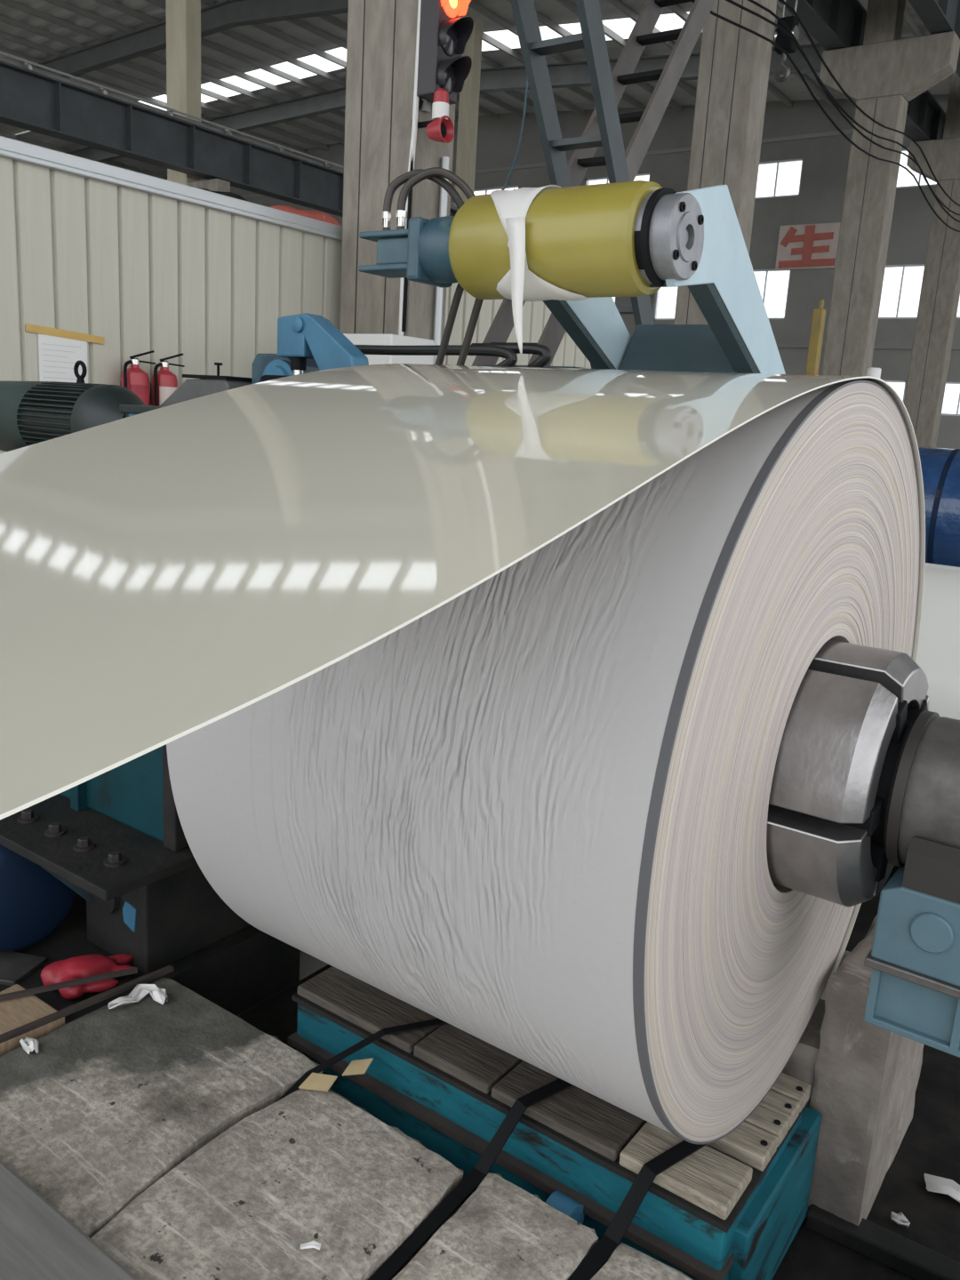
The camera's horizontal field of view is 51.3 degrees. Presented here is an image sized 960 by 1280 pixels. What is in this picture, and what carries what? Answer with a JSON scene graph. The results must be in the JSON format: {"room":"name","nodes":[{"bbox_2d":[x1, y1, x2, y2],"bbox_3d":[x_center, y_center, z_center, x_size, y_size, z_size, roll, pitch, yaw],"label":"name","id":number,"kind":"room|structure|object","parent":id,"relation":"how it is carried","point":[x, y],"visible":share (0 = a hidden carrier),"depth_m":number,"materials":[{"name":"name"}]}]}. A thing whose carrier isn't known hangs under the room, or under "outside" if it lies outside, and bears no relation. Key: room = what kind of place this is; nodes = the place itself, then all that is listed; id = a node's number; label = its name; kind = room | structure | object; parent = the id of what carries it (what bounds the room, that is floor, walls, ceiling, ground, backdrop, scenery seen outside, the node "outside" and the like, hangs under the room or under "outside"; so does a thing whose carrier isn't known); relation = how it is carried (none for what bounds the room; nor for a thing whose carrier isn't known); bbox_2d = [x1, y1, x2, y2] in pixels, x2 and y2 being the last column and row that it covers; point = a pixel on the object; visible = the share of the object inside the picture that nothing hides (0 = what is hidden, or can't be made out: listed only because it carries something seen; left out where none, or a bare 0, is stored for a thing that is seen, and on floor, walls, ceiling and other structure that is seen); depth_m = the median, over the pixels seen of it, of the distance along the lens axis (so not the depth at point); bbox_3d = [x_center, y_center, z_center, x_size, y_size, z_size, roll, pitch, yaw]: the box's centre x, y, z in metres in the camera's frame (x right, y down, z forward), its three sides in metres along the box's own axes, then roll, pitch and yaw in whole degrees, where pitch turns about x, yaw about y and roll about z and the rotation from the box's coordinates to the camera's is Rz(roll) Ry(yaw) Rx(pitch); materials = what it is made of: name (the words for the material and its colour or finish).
{"room":"factory floor","nodes":[
{"label":"factory floor","id":0,"kind":"room"},
{"bbox_2d":[0,130,167,179],"bbox_3d":[-22.347,-12.411,29.289,0.300,12.450,32.250,12,15,34],"label":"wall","id":1,"kind":"structure","parent":0,"point":[13,136],"depth_m":37.07,"materials":[{"name":"grey"}]},
{"bbox_2d":[238,950,327,1015],"bbox_3d":[-7.493,-0.142,7.939,100.000,0.300,80.000,12,15,34],"label":"floor","id":2,"kind":"structure","parent":0,"point":[308,964],"depth_m":3.48,"materials":[{"name":"concrete"}]},
{"bbox_2d":[12,893,111,989],"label":"base plate","id":3,"kind":"object","parent":2,"relation":"on","point":[69,940],"depth_m":3.05,"materials":[{"name":"black metal"}]},
{"bbox_2d":[0,951,47,985],"bbox_3d":[-1.414,0.945,2.901,0.254,0.015,0.148,6,13,10],"label":"steel plate","id":4,"kind":"object","parent":3,"relation":"on","point":[15,967],"visible":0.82,"depth_m":2.90,"materials":[{"name":"grey metal"}]},
{"bbox_2d":[0,844,76,951],"bbox_3d":[-1.694,0.681,3.208,0.900,0.354,0.354,12,15,34],"label":"drum","id":5,"kind":"object","parent":3,"relation":"on","point":[34,902],"visible":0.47,"depth_m":2.95,"materials":[{"name":"blue metal"}]},
{"bbox_2d":[0,744,251,974],"bbox_3d":[-1.129,0.201,3.346,1.370,1.300,1.220,12,15,34],"label":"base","id":6,"kind":"object","parent":3,"relation":"on","point":[116,838],"visible":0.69,"depth_m":2.88,"materials":[{"name":"teal paint"}]},
{"bbox_2d":[16,808,38,823],"bbox_3d":[-1.317,0.510,2.914,0.056,0.028,0.056,12,15,34],"label":"bolt","id":7,"kind":"object","parent":6,"relation":"in","point":[28,815],"depth_m":2.90,"materials":[{"name":"grey metal"}]},
{"bbox_2d":[44,822,65,837],"bbox_3d":[-1.204,0.534,2.835,0.056,0.028,0.056,12,15,34],"label":"bolt","id":8,"kind":"object","parent":6,"relation":"in","point":[55,829],"depth_m":2.82,"materials":[{"name":"grey metal"}]},
{"bbox_2d":[72,836,95,851],"bbox_3d":[-1.091,0.559,2.756,0.056,0.028,0.056,12,15,34],"label":"bolt","id":9,"kind":"object","parent":6,"relation":"in","point":[84,844],"depth_m":2.75,"materials":[{"name":"grey metal"}]},
{"bbox_2d":[104,850,126,867],"bbox_3d":[-0.977,0.583,2.678,0.056,0.028,0.056,12,15,34],"label":"bolt","id":10,"kind":"object","parent":6,"relation":"in","point":[116,859],"depth_m":2.67,"materials":[{"name":"grey metal"}]},
{"bbox_2d":[766,640,928,906],"bbox_3d":[0.133,0.133,2.396,1.815,0.504,0.504,12,15,34],"label":"mandrel","id":11,"kind":"object","parent":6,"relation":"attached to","point":[853,709],"visible":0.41,"depth_m":1.81,"materials":[{"name":"metal"}]},
{"bbox_2d":[0,363,925,1144],"bbox_3d":[-0.471,0.330,1.347,1.096,1.508,3.952,12,15,34],"label":"coil","id":12,"kind":"object","parent":11,"relation":"on","point":[470,692],"visible":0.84,"depth_m":1.56,"materials":[{"name":"grey"}]},
{"bbox_2d":[0,360,145,451],"bbox_3d":[-1.935,-0.287,4.776,1.090,2.027,0.400,12,15,34],"label":"motor","id":13,"kind":"object","parent":2,"relation":"on","point":[32,412],"visible":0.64,"depth_m":4.45,"materials":[{"name":"black metal"}]},
{"bbox_2d":[33,970,145,1010],"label":"base plate","id":14,"kind":"object","parent":2,"relation":"on","point":[53,998],"depth_m":2.79,"materials":[{"name":"black metal"}]},
{"bbox_2d":[0,984,64,1055],"bbox_3d":[-1.248,1.005,2.590,0.229,0.055,0.240,12,15,34],"label":"timber offcut","id":15,"kind":"object","parent":14,"relation":"on","point":[19,1012],"visible":0.71,"depth_m":2.60,"materials":[{"name":"brown wood"}]},
{"bbox_2d":[0,967,137,1000],"bbox_3d":[-1.180,0.943,2.704,0.488,0.012,0.012,-4,15,-29],"label":"bar","id":16,"kind":"object","parent":15,"relation":"on","point":[131,971],"visible":1,"depth_m":2.73,"materials":[{"name":"black metal"}]},
{"bbox_2d":[40,953,133,999],"bbox_3d":[-1.102,0.943,2.832,0.252,0.079,0.161,-4,15,-30],"label":"glove","id":17,"kind":"object","parent":14,"relation":"on","point":[82,966],"visible":0.8,"depth_m":2.80,"materials":[{"name":"red rubber"}]},
{"bbox_2d":[119,404,164,417],"bbox_3d":[-1.329,-0.075,4.402,0.375,1.850,0.290,12,15,34],"label":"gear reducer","id":18,"kind":"object","parent":2,"relation":"on","point":[130,410],"visible":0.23,"depth_m":4.14,"materials":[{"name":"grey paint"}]},
{"bbox_2d":[0,977,322,1238],"bbox_3d":[-1.239,1.294,1.887,0.675,0.302,2.046,12,15,34],"label":"concrete slab","id":19,"kind":"object","parent":2,"relation":"on","point":[109,1102],"visible":0.7,"depth_m":2.35,"materials":[{"name":"grey concrete"}]},
{"bbox_2d":[19,1036,38,1054],"bbox_3d":[-1.111,1.001,2.475,0.062,0.020,0.040,12,15,34],"label":"paper scrap","id":20,"kind":"object","parent":19,"relation":"on","point":[28,1044],"visible":1,"depth_m":2.47,"materials":[{"name":"white paper"}]},
{"bbox_2d":[0,965,173,1043],"bbox_3d":[-1.079,0.973,2.626,0.018,0.012,0.608,14,17,40],"label":"bar","id":21,"kind":"object","parent":19,"relation":"on","point":[42,1021],"visible":1,"depth_m":2.65,"materials":[{"name":"brown metal"}]},
{"bbox_2d":[107,984,167,1008],"bbox_3d":[-0.923,0.957,2.700,0.150,0.028,0.086,-1,13,-19],"label":"paper scrap","id":22,"kind":"object","parent":19,"relation":"on","point":[159,995],"visible":1,"depth_m":2.70,"materials":[{"name":"white paper"}]},
{"bbox_2d":[165,0,230,191],"bbox_3d":[-4.786,-7.474,16.914,1.370,10.344,0.320,12,15,34],"label":"column","id":23,"kind":"structure","parent":2,"relation":"on","point":[183,17],"depth_m":16.49,"materials":[{"name":"paint"}]},
{"bbox_2d":[0,51,651,299],"bbox_3d":[-4.329,-8.082,16.644,0.379,0.800,31.700,12,15,34],"label":"girder","id":24,"kind":"object","parent":23,"relation":"on","point":[32,99],"visible":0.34,"depth_m":15.67,"materials":[{"name":"grey metal"}]},
{"bbox_2d":[160,362,251,406],"bbox_3d":[-1.253,-0.239,4.692,0.505,2.050,0.270,12,15,34],"label":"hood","id":25,"kind":"object","parent":2,"relation":"on","point":[204,385],"visible":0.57,"depth_m":4.35,"materials":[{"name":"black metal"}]},
{"bbox_2d":[91,1088,463,1279],"bbox_3d":[-0.807,1.395,1.554,0.518,0.302,1.990,12,15,34],"label":"concrete slab","id":26,"kind":"object","parent":2,"relation":"on","point":[308,1165],"visible":0.92,"depth_m":2.06,"materials":[{"name":"grey concrete"}]},
{"bbox_2d":[0,1160,138,1279],"bbox_3d":[-1.375,1.056,2.119,2.050,0.042,0.365,12,15,34],"label":"metal plate","id":27,"kind":"object","parent":26,"relation":"on","point":[38,1242],"visible":1,"depth_m":1.86,"materials":[{"name":"grey metal"}]},
{"bbox_2d":[299,1240,321,1249],"bbox_3d":[-0.328,1.174,1.940,0.042,0.010,0.018,2,13,-6],"label":"paper scrap","id":28,"kind":"object","parent":26,"relation":"on","point":[313,1244],"visible":1,"depth_m":1.94,"materials":[{"name":"white paper"}]},
{"bbox_2d":[298,1072,337,1091],"bbox_3d":[-0.388,1.062,2.403,0.083,0.024,0.043,6,13,12],"label":"scrap","id":29,"kind":"object","parent":26,"relation":"on","point":[316,1082],"visible":1,"depth_m":2.40,"materials":[{"name":"beige cardboard"}]},
{"bbox_2d":[251,312,368,383],"bbox_3d":[-0.682,-0.229,4.347,0.780,2.250,0.335,12,15,34],"label":"bracket","id":30,"kind":"object","parent":2,"relation":"on","point":[306,342],"visible":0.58,"depth_m":4.03,"materials":[{"name":"blue metal"}]},
{"bbox_2d":[354,344,517,367],"bbox_3d":[-0.389,-0.936,4.238,1.270,0.609,0.040,12,15,34],"label":"pipe","id":31,"kind":"object","parent":30,"relation":"attached to","point":[511,358],"visible":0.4,"depth_m":4.02,"materials":[{"name":"black rubber"}]},
{"bbox_2d":[471,343,551,367],"bbox_3d":[0.108,-1.000,3.963,0.385,0.340,0.040,12,15,34],"label":"pipe","id":32,"kind":"object","parent":31,"relation":"attached to","point":[545,353],"visible":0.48,"depth_m":3.85,"materials":[{"name":"black rubber"}]},
{"bbox_2d":[343,333,434,365],"bbox_3d":[-0.800,-0.920,7.096,0.700,2.370,0.485,12,15,34],"label":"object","id":33,"kind":"object","parent":2,"relation":"on","point":[356,339],"visible":0.14,"depth_m":6.60,"materials":[{"name":"white paint"}]},
{"bbox_2d":[339,0,455,341],"bbox_3d":[-0.539,-4.724,7.173,2.000,9.776,0.452,12,15,34],"label":"concrete column","id":34,"kind":"structure","parent":2,"relation":"on","point":[382,34],"depth_m":7.28,"materials":[{"name":"grey concrete"}]},
{"bbox_2d":[398,0,421,335],"bbox_3d":[-0.521,-2.712,7.196,0.110,5.850,0.040,12,15,34],"label":"conduit","id":35,"kind":"object","parent":34,"relation":"attached to","point":[415,109],"visible":0.37,"depth_m":6.98,"materials":[{"name":"white paint"}]},
{"bbox_2d":[401,99,423,331],"bbox_3d":[-0.481,-3.007,7.133,0.087,1.556,0.047,1,13,-12],"label":"cable","id":36,"kind":"object","parent":34,"relation":"attached to","point":[409,208],"visible":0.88,"depth_m":7.21,"materials":[{"name":"black rubber"}]},
{"bbox_2d":[417,88,454,143],"bbox_3d":[-0.339,-3.613,6.923,0.295,0.345,0.170,12,15,34],"label":"beacon","id":37,"kind":"object","parent":34,"relation":"attached to","point":[440,129],"visible":1,"depth_m":6.84,"materials":[{"name":"white paint"}]},
{"bbox_2d":[432,156,449,364],"bbox_3d":[-0.294,-2.755,7.447,0.055,1.550,0.055,-5,15,-31],"label":"conduit","id":38,"kind":"object","parent":34,"relation":"attached to","point":[445,160],"visible":0.4,"depth_m":7.47,"materials":[{"name":"silver metal"}]},
{"bbox_2d":[416,0,473,112],"bbox_3d":[-0.230,-4.109,6.866,0.400,0.850,0.260,12,15,34],"label":"traffic light","id":39,"kind":"object","parent":34,"relation":"attached to","point":[444,35],"visible":0.97,"depth_m":6.83,"materials":[{"name":"grey plastic"}]},
{"bbox_2d":[725,0,959,222],"bbox_3d":[6.134,-7.252,14.824,0.025,0.355,21.003,12,15,34],"label":"cable","id":40,"kind":"object","parent":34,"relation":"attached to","point":[779,27],"visible":1,"depth_m":12.28,"materials":[{"name":"black rubber"}]},
{"bbox_2d":[747,0,959,215],"bbox_3d":[6.054,-7.427,14.850,0.025,0.355,21.003,12,15,34],"label":"cable","id":41,"kind":"object","parent":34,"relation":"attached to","point":[774,15],"visible":0.8,"depth_m":13.08,"materials":[{"name":"black rubber"}]},
{"bbox_2d":[779,0,959,206],"bbox_3d":[6.126,-7.530,14.779,0.025,0.356,21.003,12,15,34],"label":"cable","id":42,"kind":"object","parent":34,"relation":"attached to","point":[783,2],"visible":1,"depth_m":13.03,"materials":[{"name":"black rubber"}]},
{"bbox_2d":[454,17,483,207],"bbox_3d":[-0.189,-8.577,23.043,1.200,10.331,0.300,12,15,34],"label":"column","id":43,"kind":"structure","parent":2,"relation":"on","point":[468,105],"depth_m":22.40,"materials":[{"name":"paint"}]},
{"bbox_2d":[392,1172,598,1279],"bbox_3d":[-0.463,1.465,1.337,0.279,0.302,2.026,12,15,34],"label":"concrete slab","id":44,"kind":"object","parent":2,"relation":"on","point":[502,1230],"visible":1,"depth_m":1.99,"materials":[{"name":"grey concrete"}]},
{"bbox_2d":[478,364,587,368],"bbox_3d":[0.170,-0.098,4.332,0.500,2.100,0.200,12,15,34],"label":"stand","id":45,"kind":"object","parent":2,"relation":"on","point":[478,364],"visible":0.07,"depth_m":3.97,"materials":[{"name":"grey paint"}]},
{"bbox_2d":[510,0,654,368],"bbox_3d":[0.894,-1.546,6.001,0.390,4.306,2.848,12,15,34],"label":"ladder","id":46,"kind":"object","parent":2,"relation":"on","point":[592,37],"visible":0.21,"depth_m":4.99,"materials":[{"name":"metal"}]},
{"bbox_2d":[472,0,715,366],"bbox_3d":[0.388,-2.125,6.204,0.430,5.342,3.801,12,15,34],"label":"ladder","id":47,"kind":"object","parent":2,"relation":"on","point":[641,36],"visible":0.27,"depth_m":6.61,"materials":[{"name":"grey metal"}]},
{"bbox_2d":[501,0,534,190],"bbox_3d":[0.210,-3.145,5.503,0.152,1.376,0.012,12,15,34],"label":"hanging wire","id":48,"kind":"object","parent":47,"relation":"hanging from","point":[526,87],"visible":0.48,"depth_m":5.55,"materials":[{"name":"blue paint"}]},
{"bbox_2d":[238,865,959,1279],"bbox_3d":[2.127,1.359,3.065,4.840,0.050,3.755,12,15,34],"label":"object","id":49,"kind":"structure","parent":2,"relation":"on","point":[930,1144],"depth_m":2.53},
{"bbox_2d":[288,966,822,1279],"bbox_3d":[0.124,1.176,2.504,1.235,0.419,0.650,12,15,34],"label":"car","id":50,"kind":"object","parent":49,"relation":"on","point":[733,1208],"depth_m":2.24,"materials":[{"name":"blue paint"}]},
{"bbox_2d":[342,1057,373,1075],"bbox_3d":[-0.298,1.041,2.440,0.070,0.029,0.039,4,13,1],"label":"scrap","id":51,"kind":"object","parent":50,"relation":"on","point":[359,1067],"visible":1,"depth_m":2.44,"materials":[{"name":"beige cardboard"}]},
{"bbox_2d":[279,1018,447,1100],"bbox_3d":[-0.283,1.025,2.469,0.430,0.151,0.061,-2,14,-21],"label":"strap","id":52,"kind":"object","parent":50,"relation":"on","point":[382,1032],"visible":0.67,"depth_m":2.45,"materials":[{"name":"black fabric"}]},
{"bbox_2d":[368,1078,573,1279],"bbox_3d":[-0.056,1.132,2.065,0.081,0.158,0.763,14,16,39],"label":"strap","id":53,"kind":"object","parent":50,"relation":"on","point":[437,1217],"visible":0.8,"depth_m":2.13,"materials":[{"name":"black fabric"}]},
{"bbox_2d":[568,1140,706,1279],"bbox_3d":[0.191,1.184,1.894,0.079,0.160,0.766,15,17,41],"label":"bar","id":54,"kind":"object","parent":50,"relation":"on","point":[612,1238],"visible":0.81,"depth_m":2.03,"materials":[{"name":"black metal"}]},
{"bbox_2d":[781,914,924,1225],"bbox_3d":[0.719,1.019,2.832,0.925,0.650,0.575,12,15,34],"label":"block","id":55,"kind":"object","parent":49,"relation":"on","point":[862,1076],"visible":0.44,"depth_m":2.40,"materials":[{"name":"concrete"}]},
{"bbox_2d":[889,1211,910,1227],"bbox_3d":[1.040,1.433,2.477,0.046,0.021,0.031,12,15,34],"label":"paper scrap","id":56,"kind":"object","parent":49,"relation":"on","point":[900,1219],"visible":1,"depth_m":2.48,"materials":[{"name":"white paper"}]},
{"bbox_2d":[864,710,959,1057],"bbox_3d":[1.078,0.880,1.836,0.726,1.401,0.368,12,15,34],"label":"support","id":57,"kind":"object","parent":49,"relation":"on","point":[914,956],"visible":1,"depth_m":1.78,"materials":[{"name":"blue metal"}]},
{"bbox_2d":[916,562,959,719],"bbox_3d":[2.152,0.375,4.406,2.450,1.360,1.360,12,15,34],"label":"coil","id":58,"kind":"object","parent":49,"relation":"on","point":[939,644],"visible":0.03,"depth_m":3.95,"materials":[{"name":"white metal"}]},
{"bbox_2d":[923,1173,959,1202],"bbox_3d":[1.211,1.419,2.586,0.127,0.022,0.080,12,15,34],"label":"paper scrap","id":59,"kind":"object","parent":49,"relation":"on","point":[936,1184],"visible":1,"depth_m":2.59,"materials":[{"name":"white paper"}]},
{"bbox_2d":[590,1242,692,1279],"bbox_3d":[0.044,1.574,0.993,0.916,0.302,2.040,12,15,34],"label":"concrete slab","id":60,"kind":"object","parent":2,"relation":"on","point":[626,1262],"visible":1,"depth_m":1.95,"materials":[{"name":"grey concrete"}]},
{"bbox_2d":[673,0,776,324],"bbox_3d":[2.884,-5.574,11.841,2.000,9.776,0.452,12,15,34],"label":"concrete column","id":61,"kind":"structure","parent":2,"relation":"on","point":[734,66],"depth_m":11.52,"materials":[{"name":"grey concrete"}]},
{"bbox_2d":[691,0,959,231],"bbox_3d":[6.077,-7.126,14.888,0.025,0.355,21.003,12,15,34],"label":"cable","id":62,"kind":"object","parent":61,"relation":"attached to","point":[711,12],"visible":0.98,"depth_m":12.21,"materials":[{"name":"black rubber"}]},
{"bbox_2d":[778,0,945,141],"bbox_3d":[2.429,-9.135,11.496,0.320,0.870,31.700,12,15,34],"label":"girder","id":63,"kind":"object","parent":61,"relation":"on","point":[835,24],"visible":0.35,"depth_m":16.34,"materials":[{"name":"grey metal"}]},
{"bbox_2d":[908,0,959,77],"bbox_3d":[3.723,-8.854,10.598,0.320,0.870,31.700,12,15,34],"label":"girder","id":64,"kind":"object","parent":61,"relation":"on","point":[938,16],"visible":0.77,"depth_m":14.90,"materials":[{"name":"grey metal"}]},
{"bbox_2d":[805,299,826,375],"bbox_3d":[2.850,-1.458,8.950,0.085,3.030,0.100,12,15,34],"label":"post","id":65,"kind":"object","parent":2,"relation":"on","point":[819,316],"visible":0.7,"depth_m":8.65,"materials":[{"name":"yellow metal"}]},
{"bbox_2d":[865,367,881,378],"bbox_3d":[3.312,-1.127,8.859,0.120,2.480,0.117,12,15,34],"label":"post","id":66,"kind":"object","parent":2,"relation":"on","point":[871,372],"visible":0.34,"depth_m":8.55,"materials":[{"name":"white paint"}]},
{"bbox_2d":[819,0,959,375],"bbox_3d":[6.307,-6.423,16.508,2.000,9.776,0.452,12,15,34],"label":"concrete column","id":67,"kind":"structure","parent":2,"relation":"on","point":[881,76],"depth_m":16.06,"materials":[{"name":"grey concrete"}]},
{"bbox_2d":[904,72,959,447],"bbox_3d":[9.730,-7.273,21.176,2.000,9.776,0.452,12,15,34],"label":"concrete column","id":68,"kind":"structure","parent":2,"relation":"on","point":[940,294],"depth_m":20.96,"materials":[{"name":"grey concrete"}]},
{"bbox_3d":[3.962,0.079,7.412,2.400,0.845,1.000,12,15,34],"label":"stand","id":69,"kind":"object","parent":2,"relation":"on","visible":0},
{"bbox_2d":[918,447,959,567],"bbox_3d":[3.964,-0.836,7.244,1.730,1.004,1.004,12,15,34],"label":"coil","id":70,"kind":"object","parent":69,"relation":"on","point":[940,467],"visible":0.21,"depth_m":7.16,"materials":[{"name":"blue metal"}]},
{"bbox_2d":[0,136,591,453],"bbox_3d":[-3.768,-1.757,8.046,4.340,3.235,11.400,12,15,34],"label":"wall","id":71,"kind":"structure","parent":0,"point":[140,262],"depth_m":6.46,"materials":[{"name":"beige metal"}]},
{"bbox_2d":[25,323,104,383],"bbox_3d":[-2.506,-1.724,6.071,0.006,0.328,0.518,12,15,34],"label":"paper notice","id":72,"kind":"object","parent":71,"relation":"attached to","point":[59,350],"visible":0.84,"depth_m":6.04,"materials":[{"name":"white paper"}]},
{"bbox_2d":[120,350,155,405],"bbox_3d":[-2.202,-1.574,6.390,0.196,0.551,0.248,12,15,34],"label":"fire extinguisher","id":73,"kind":"object","parent":71,"relation":"attached to","point":[133,378],"visible":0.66,"depth_m":6.30,"materials":[{"name":"red metal"}]},
{"bbox_2d":[150,353,184,406],"bbox_3d":[-2.070,-1.606,6.569,0.196,0.551,0.248,12,15,34],"label":"fire extinguisher","id":74,"kind":"object","parent":71,"relation":"attached to","point":[164,383],"visible":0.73,"depth_m":6.48,"materials":[{"name":"red metal"}]},
{"bbox_2d":[197,187,247,201],"bbox_3d":[-2.443,-3.794,9.085,0.688,0.538,0.600,12,15,34],"label":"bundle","id":75,"kind":"object","parent":71,"relation":"on","point":[228,194],"visible":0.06,"depth_m":8.96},
{"bbox_2d":[269,205,340,225],"bbox_3d":[-1.625,-3.629,8.891,0.590,0.381,0.720,12,15,34],"label":"sack","id":76,"kind":"object","parent":71,"relation":"on","point":[317,215],"visible":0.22,"depth_m":8.66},
{"bbox_2d":[0,0,951,175],"bbox_3d":[-3.459,-12.258,15.308,46.000,1.849,32.000,12,15,34],"label":"ceiling","id":77,"kind":"structure","parent":0,"point":[120,45],"depth_m":26.14,"materials":[{"name":"silver metal"}]},
{"bbox_2d":[358,167,785,374],"bbox_3d":[0.468,0.046,2.962,0.854,2.459,1.574,15,17,40],"label":"roller","id":78,"kind":"object","parent":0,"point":[599,243],"visible":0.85,"depth_m":2.21,"materials":[{"name":"yellow metal"}]},
{"bbox_2d":[489,184,589,353],"bbox_3d":[0.114,-0.807,2.190,0.255,0.359,0.174,12,15,34],"label":"cloth","id":79,"kind":"object","parent":78,"relation":"hanging from","point":[519,284],"visible":0.93,"depth_m":2.13,"materials":[{"name":"white fabric"}]},
{"bbox_2d":[201,94,959,448],"bbox_3d":[5.673,-10.054,29.160,46.000,11.201,0.350,12,15,34],"label":"wall","id":80,"kind":"structure","parent":0,"point":[804,131],"depth_m":26.95,"materials":[{"name":"silver metal"}]},
{"bbox_2d":[473,184,518,194],"bbox_3d":[0.434,-14.080,32.288,2.000,0.950,0.080,12,15,34],"label":"window","id":81,"kind":"structure","parent":80,"relation":"in","point":[508,187],"depth_m":32.17,"materials":[{"name":"silver metal"}]},
{"bbox_2d":[584,172,650,184],"bbox_3d":[4.074,-13.290,29.763,2.200,0.950,0.080,12,15,34],"label":"window","id":82,"kind":"structure","parent":80,"relation":"in","point":[648,173],"depth_m":29.89,"materials":[{"name":"silver metal"}]},
{"bbox_2d":[653,290,674,319],"bbox_3d":[5.761,-10.004,29.124,1.400,1.330,0.080,12,15,34],"label":"window","id":83,"kind":"structure","parent":80,"relation":"in","point":[657,292],"depth_m":29.51,"materials":[{"name":"silver metal"}]},
{"bbox_2d":[753,268,791,319],"bbox_3d":[7.864,-9.548,27.665,1.400,1.330,0.080,12,15,34],"label":"window","id":84,"kind":"structure","parent":80,"relation":"in","point":[773,269],"depth_m":27.51,"materials":[{"name":"silver metal"}]},
{"bbox_2d":[755,158,803,199],"bbox_3d":[8.009,-12.436,27.032,1.430,0.950,0.080,12,15,34],"label":"window","id":85,"kind":"structure","parent":80,"relation":"in","point":[778,162],"depth_m":26.95,"materials":[{"name":"silver metal"}]},
{"bbox_2d":[775,222,840,270],"bbox_3d":[8.804,-10.470,26.611,1.820,1.120,0.114,12,15,34],"label":"wall sign","id":86,"kind":"object","parent":80,"relation":"attached to","point":[806,246],"visible":0.94,"depth_m":26.61,"materials":[{"name":"red paint"}]},
{"bbox_2d":[882,379,906,402],"bbox_3d":[10.442,-6.423,26.343,1.450,0.830,0.080,12,15,34],"label":"window","id":87,"kind":"structure","parent":80,"relation":"in","point":[886,380],"depth_m":25.93,"materials":[{"name":"silver metal"}]},
{"bbox_2d":[878,264,924,319],"bbox_3d":[10.776,-8.915,25.644,1.400,1.330,0.080,12,15,34],"label":"window","id":88,"kind":"structure","parent":80,"relation":"in","point":[906,265],"depth_m":25.61,"materials":[{"name":"silver metal"}]},
{"bbox_2d":[896,147,936,188],"bbox_3d":[11.010,-11.784,24.950,1.450,0.950,0.080,12,15,34],"label":"window","id":89,"kind":"structure","parent":80,"relation":"in","point":[902,149],"depth_m":25.03,"materials":[{"name":"silver metal"}]},
{"bbox_2d":[941,381,959,415],"bbox_3d":[12.079,-6.068,25.207,1.400,0.830,0.080,12,15,34],"label":"window","id":90,"kind":"structure","parent":80,"relation":"in","point":[947,382],"depth_m":25.25,"materials":[{"name":"white glass"}]},
{"bbox_2d":[774,0,799,82],"bbox_3d":[4.096,-8.756,13.037,0.260,2.712,0.200,12,15,34],"label":"hook block","id":91,"kind":"object","parent":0,"point":[781,39],"visible":0.91,"depth_m":13.16,"materials":[{"name":"black metal"}]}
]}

